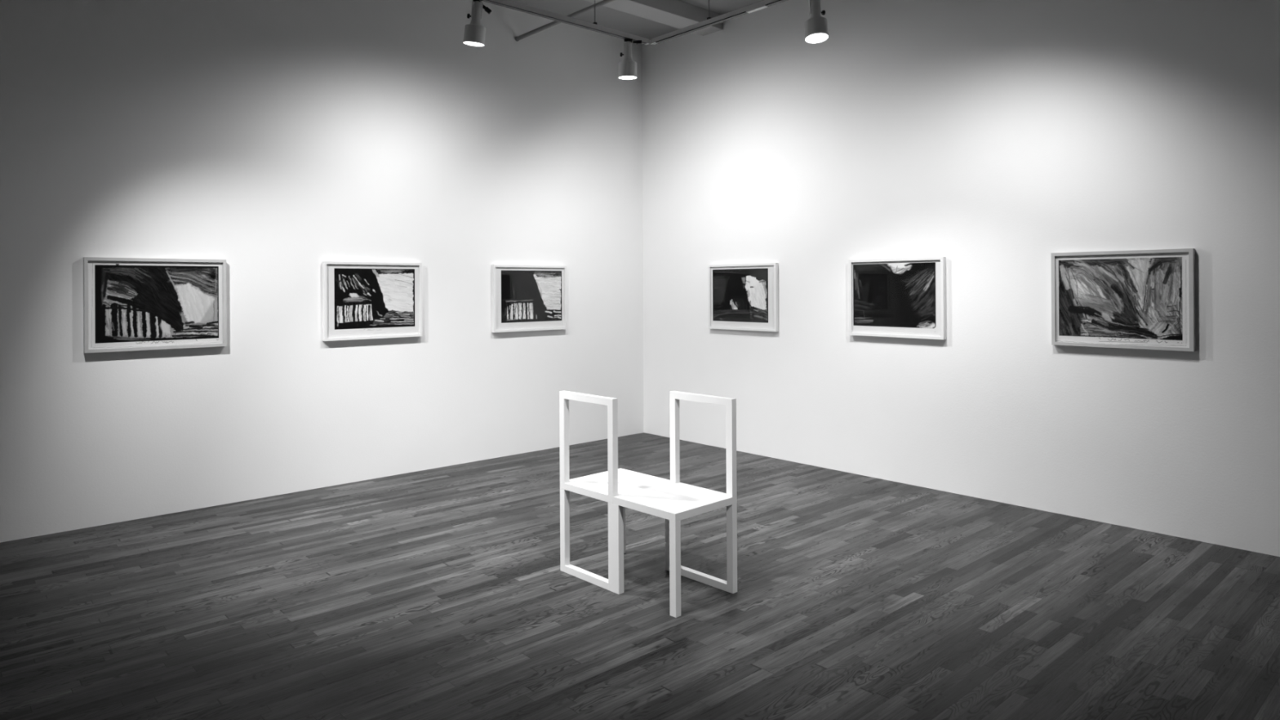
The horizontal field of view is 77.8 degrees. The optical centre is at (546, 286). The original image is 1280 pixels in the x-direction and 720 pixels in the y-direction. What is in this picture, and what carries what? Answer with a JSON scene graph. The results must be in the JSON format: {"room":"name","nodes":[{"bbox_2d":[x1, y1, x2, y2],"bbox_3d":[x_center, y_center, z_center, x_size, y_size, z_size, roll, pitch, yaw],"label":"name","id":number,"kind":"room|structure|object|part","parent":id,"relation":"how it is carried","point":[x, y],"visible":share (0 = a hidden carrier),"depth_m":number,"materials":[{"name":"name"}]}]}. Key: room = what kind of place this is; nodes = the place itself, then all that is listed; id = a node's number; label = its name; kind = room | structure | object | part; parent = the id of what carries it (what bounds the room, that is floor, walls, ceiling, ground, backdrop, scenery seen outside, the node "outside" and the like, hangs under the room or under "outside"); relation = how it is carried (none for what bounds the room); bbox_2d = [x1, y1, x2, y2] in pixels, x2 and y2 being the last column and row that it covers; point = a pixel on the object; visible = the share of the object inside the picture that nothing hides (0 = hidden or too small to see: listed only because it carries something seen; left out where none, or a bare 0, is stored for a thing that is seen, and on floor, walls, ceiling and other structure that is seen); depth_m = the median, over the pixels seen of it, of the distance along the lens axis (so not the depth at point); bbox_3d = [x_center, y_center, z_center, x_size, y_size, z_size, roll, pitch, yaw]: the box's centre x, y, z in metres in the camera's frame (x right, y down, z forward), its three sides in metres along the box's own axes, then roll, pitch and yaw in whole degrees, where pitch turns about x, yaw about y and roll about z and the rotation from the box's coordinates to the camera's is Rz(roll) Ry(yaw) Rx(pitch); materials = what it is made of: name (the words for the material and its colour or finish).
{"room":"museum","nodes":[
{"label":"museum","id":0,"kind":"room"},
{"bbox_2d":[0,0,644,542],"bbox_3d":[-2.466,-0.458,5.031,8.600,3.800,0.150,0,0,-39],"label":"wall","id":1,"kind":"structure","parent":0,"point":[275,140],"depth_m":5.50,"materials":[{"name":"white paint"}]},
{"bbox_2d":[83,257,226,353],"bbox_3d":[-2.436,0.110,4.930,0.814,0.570,0.038,0,0,-39],"label":"framed drawing","id":2,"kind":"object","parent":1,"relation":"attached to","point":[130,304],"visible":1,"depth_m":4.91,"materials":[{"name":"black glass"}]},
{"bbox_2d":[321,261,422,341],"bbox_3d":[-1.285,0.104,5.853,0.790,0.569,0.038,0,0,-39],"label":"framed drawing","id":3,"kind":"object","parent":1,"relation":"attached to","point":[362,300],"visible":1,"depth_m":5.83,"materials":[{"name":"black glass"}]},
{"bbox_2d":[491,264,566,333],"bbox_3d":[-0.140,0.100,6.771,0.789,0.564,0.038,0,0,-39],"label":"framed drawing","id":4,"kind":"object","parent":1,"relation":"attached to","point":[525,298],"visible":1,"depth_m":6.75,"materials":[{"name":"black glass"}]},
{"bbox_2d":[515,0,615,41],"bbox_3d":[2.435,-2.132,3.361,0.042,0.042,8.600,0,0,-39],"label":"ceiling pipe","id":5,"kind":"object","parent":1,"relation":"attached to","point":[601,3],"visible":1,"depth_m":6.18,"materials":[{"name":"grey metal"}]},
{"bbox_2d":[509,0,764,39],"bbox_3d":[0.259,-2.451,1.618,8.900,0.150,8.900,0,0,-39],"label":"ceiling","id":6,"kind":"structure","parent":0,"point":[605,16],"depth_m":6.79,"materials":[{"name":"grey paint"}]},
{"bbox_2d":[483,0,649,44],"bbox_3d":[-1.431,-2.066,4.042,5.580,0.597,0.031,0,0,-39],"label":"track","id":7,"kind":"object","parent":6,"relation":"hanging from","point":[594,27],"visible":1,"depth_m":5.29,"materials":[{"name":"grey metal"}]},
{"bbox_2d":[462,0,491,46],"bbox_3d":[-0.440,-1.634,4.875,0.150,0.282,0.156,0,0,-39],"label":"track spotlight","id":8,"kind":"object","parent":7,"relation":"hanging from","point":[474,33],"visible":1,"depth_m":4.83,"materials":[{"name":"black plastic"}]},
{"bbox_3d":[-0.452,-1.552,4.878,0.123,0.116,0.122,0,0,-39],"label":"bulb","id":9,"kind":"part","parent":8,"relation":"part of","materials":[{"name":"white glass"}]},
{"bbox_3d":[-0.448,-1.557,4.874,0.134,0.128,0.147,0,0,-39],"label":"lamp shade","id":10,"kind":"part","parent":8,"relation":"part of","materials":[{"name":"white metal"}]},
{"bbox_3d":[-0.389,-1.728,4.862,0.097,0.086,0.016,0,0,0],"label":"lever","id":11,"kind":"part","parent":8,"relation":"part of","materials":[{"name":"black plastic"}]},
{"bbox_2d":[618,38,641,79],"bbox_3d":[0.591,-1.639,5.678,0.150,0.282,0.138,0,0,-39],"label":"track spotlight","id":12,"kind":"object","parent":7,"relation":"hanging from","point":[627,68],"visible":1,"depth_m":5.63,"materials":[{"name":"black plastic"}]},
{"bbox_3d":[0.586,-1.560,5.673,0.135,0.117,0.138,0,0,-39],"label":"lamp shade","id":13,"kind":"part","parent":12,"relation":"part of","materials":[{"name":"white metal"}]},
{"bbox_3d":[0.585,-1.555,5.675,0.123,0.113,0.123,0,0,-39],"label":"bulb","id":14,"kind":"part","parent":12,"relation":"part of","materials":[{"name":"white glass"}]},
{"bbox_3d":[0.631,-1.762,5.672,0.110,0.026,0.016,0,0,0],"label":"lever","id":15,"kind":"part","parent":12,"relation":"part of","materials":[{"name":"black plastic"}]},
{"bbox_2d":[584,0,722,35],"bbox_3d":[-1.879,-2.298,4.287,8.600,0.128,0.220,0,0,-39],"label":"ceiling beam","id":16,"kind":"structure","parent":6,"relation":"attached to","point":[677,14],"depth_m":6.53,"materials":[{"name":"paint"}]},
{"bbox_2d":[650,0,787,44],"bbox_3d":[2.519,-2.088,3.607,0.034,0.598,5.580,0,0,-39],"label":"track","id":17,"kind":"object","parent":6,"relation":"hanging from","point":[710,21],"visible":1,"depth_m":5.31,"materials":[{"name":"grey metal"}]},
{"bbox_2d":[804,0,828,43],"bbox_3d":[1.614,-1.629,4.704,0.142,0.314,0.143,0,0,-39],"label":"track spotlight","id":18,"kind":"object","parent":17,"relation":"hanging from","point":[815,28],"visible":1,"depth_m":4.68,"materials":[{"name":"black plastic"}]},
{"bbox_3d":[1.614,-1.535,4.704,0.142,0.126,0.143,0,0,-39],"label":"lamp shade","id":19,"kind":"part","parent":18,"relation":"part of","materials":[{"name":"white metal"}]},
{"bbox_3d":[1.614,-1.530,4.699,0.123,0.116,0.123,0,0,-39],"label":"bulb","id":20,"kind":"part","parent":18,"relation":"part of","materials":[{"name":"white glass"}]},
{"bbox_2d":[0,432,1279,719],"bbox_3d":[0.281,1.499,1.615,8.900,0.150,8.900,0,0,-39],"label":"floor","id":21,"kind":"structure","parent":0,"point":[442,593],"depth_m":3.49,"materials":[{"name":"grey wood"}]},
{"bbox_2d":[559,391,737,617],"bbox_3d":[0.476,0.974,3.801,0.437,0.900,0.751,0,0,-40],"label":"chair","id":22,"kind":"object","parent":21,"relation":"on","point":[673,500],"visible":1,"depth_m":3.67,"materials":[{"name":"white paint"}]},
{"bbox_3d":[0.091,1.220,3.943,0.034,0.412,0.034,0,0,-40],"label":"leg","id":23,"kind":"part","parent":22,"relation":"part of","materials":[{"name":"white paint"}]},
{"bbox_3d":[0.203,1.409,3.813,0.034,0.034,0.306,0,0,-40],"label":"floor rail","id":24,"kind":"part","parent":22,"relation":"part of","materials":[{"name":"white paint"}]},
{"bbox_3d":[0.199,0.752,3.814,0.034,0.453,0.375,0,0,-40],"label":"backrest","id":25,"kind":"part","parent":22,"relation":"part of","materials":[{"name":"white paint"}]},
{"bbox_3d":[0.354,0.996,3.944,0.437,0.034,0.375,0,0,-40],"label":"seat","id":26,"kind":"part","parent":22,"relation":"part of","materials":[{"name":"white paint"}]},
{"bbox_3d":[0.324,1.219,3.671,0.034,0.412,0.069,0,0,-40],"label":"leg","id":27,"kind":"part","parent":22,"relation":"part of","materials":[{"name":"white paint"}]},
{"bbox_3d":[0.398,1.219,4.204,0.034,0.412,0.034,0,0,-40],"label":"leg","id":28,"kind":"part","parent":22,"relation":"part of","materials":[{"name":"white paint"}]},
{"bbox_3d":[0.630,1.217,3.932,0.034,0.412,0.069,0,0,-40],"label":"leg","id":29,"kind":"part","parent":22,"relation":"part of","materials":[{"name":"white paint"}]},
{"bbox_3d":[0.597,0.994,3.658,0.437,0.034,0.375,0,0,-40],"label":"seat","id":30,"kind":"part","parent":22,"relation":"part of","materials":[{"name":"white paint"}]},
{"bbox_3d":[0.556,1.217,3.398,0.034,0.412,0.034,0,0,-40],"label":"leg","id":31,"kind":"part","parent":22,"relation":"part of","materials":[{"name":"white paint"}]},
{"bbox_3d":[0.749,0.750,3.789,0.034,0.453,0.375,0,0,-40],"label":"backrest","id":32,"kind":"part","parent":22,"relation":"part of","materials":[{"name":"white paint"}]},
{"bbox_3d":[0.753,1.406,3.788,0.034,0.034,0.306,0,0,-40],"label":"floor rail","id":33,"kind":"part","parent":22,"relation":"part of","materials":[{"name":"white paint"}]},
{"bbox_3d":[0.862,1.216,3.659,0.034,0.412,0.034,0,0,-40],"label":"leg","id":34,"kind":"part","parent":22,"relation":"part of","materials":[{"name":"white paint"}]},
{"bbox_2d":[641,0,1279,556],"bbox_3d":[3.637,-0.493,4.411,0.150,3.800,8.750,0,0,-39],"label":"wall","id":35,"kind":"structure","parent":0,"point":[993,139],"depth_m":5.18,"materials":[{"name":"white paint"}]},
{"bbox_2d":[707,262,778,331],"bbox_3d":[1.670,0.091,6.718,0.038,0.565,0.705,0,0,-39],"label":"framed drawing","id":36,"kind":"object","parent":35,"relation":"attached to","point":[742,296],"visible":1,"depth_m":6.70,"materials":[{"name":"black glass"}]},
{"bbox_2d":[848,257,946,339],"bbox_3d":[2.513,0.083,5.666,0.038,0.568,0.699,0,0,-39],"label":"framed drawing","id":37,"kind":"object","parent":35,"relation":"attached to","point":[896,297],"visible":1,"depth_m":5.64,"materials":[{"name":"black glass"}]},
{"bbox_2d":[1051,248,1195,351],"bbox_3d":[3.360,0.077,4.611,0.038,0.569,0.695,0,0,-39],"label":"framed drawing","id":38,"kind":"object","parent":35,"relation":"attached to","point":[1140,299],"visible":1,"depth_m":4.58,"materials":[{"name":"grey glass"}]}
]}

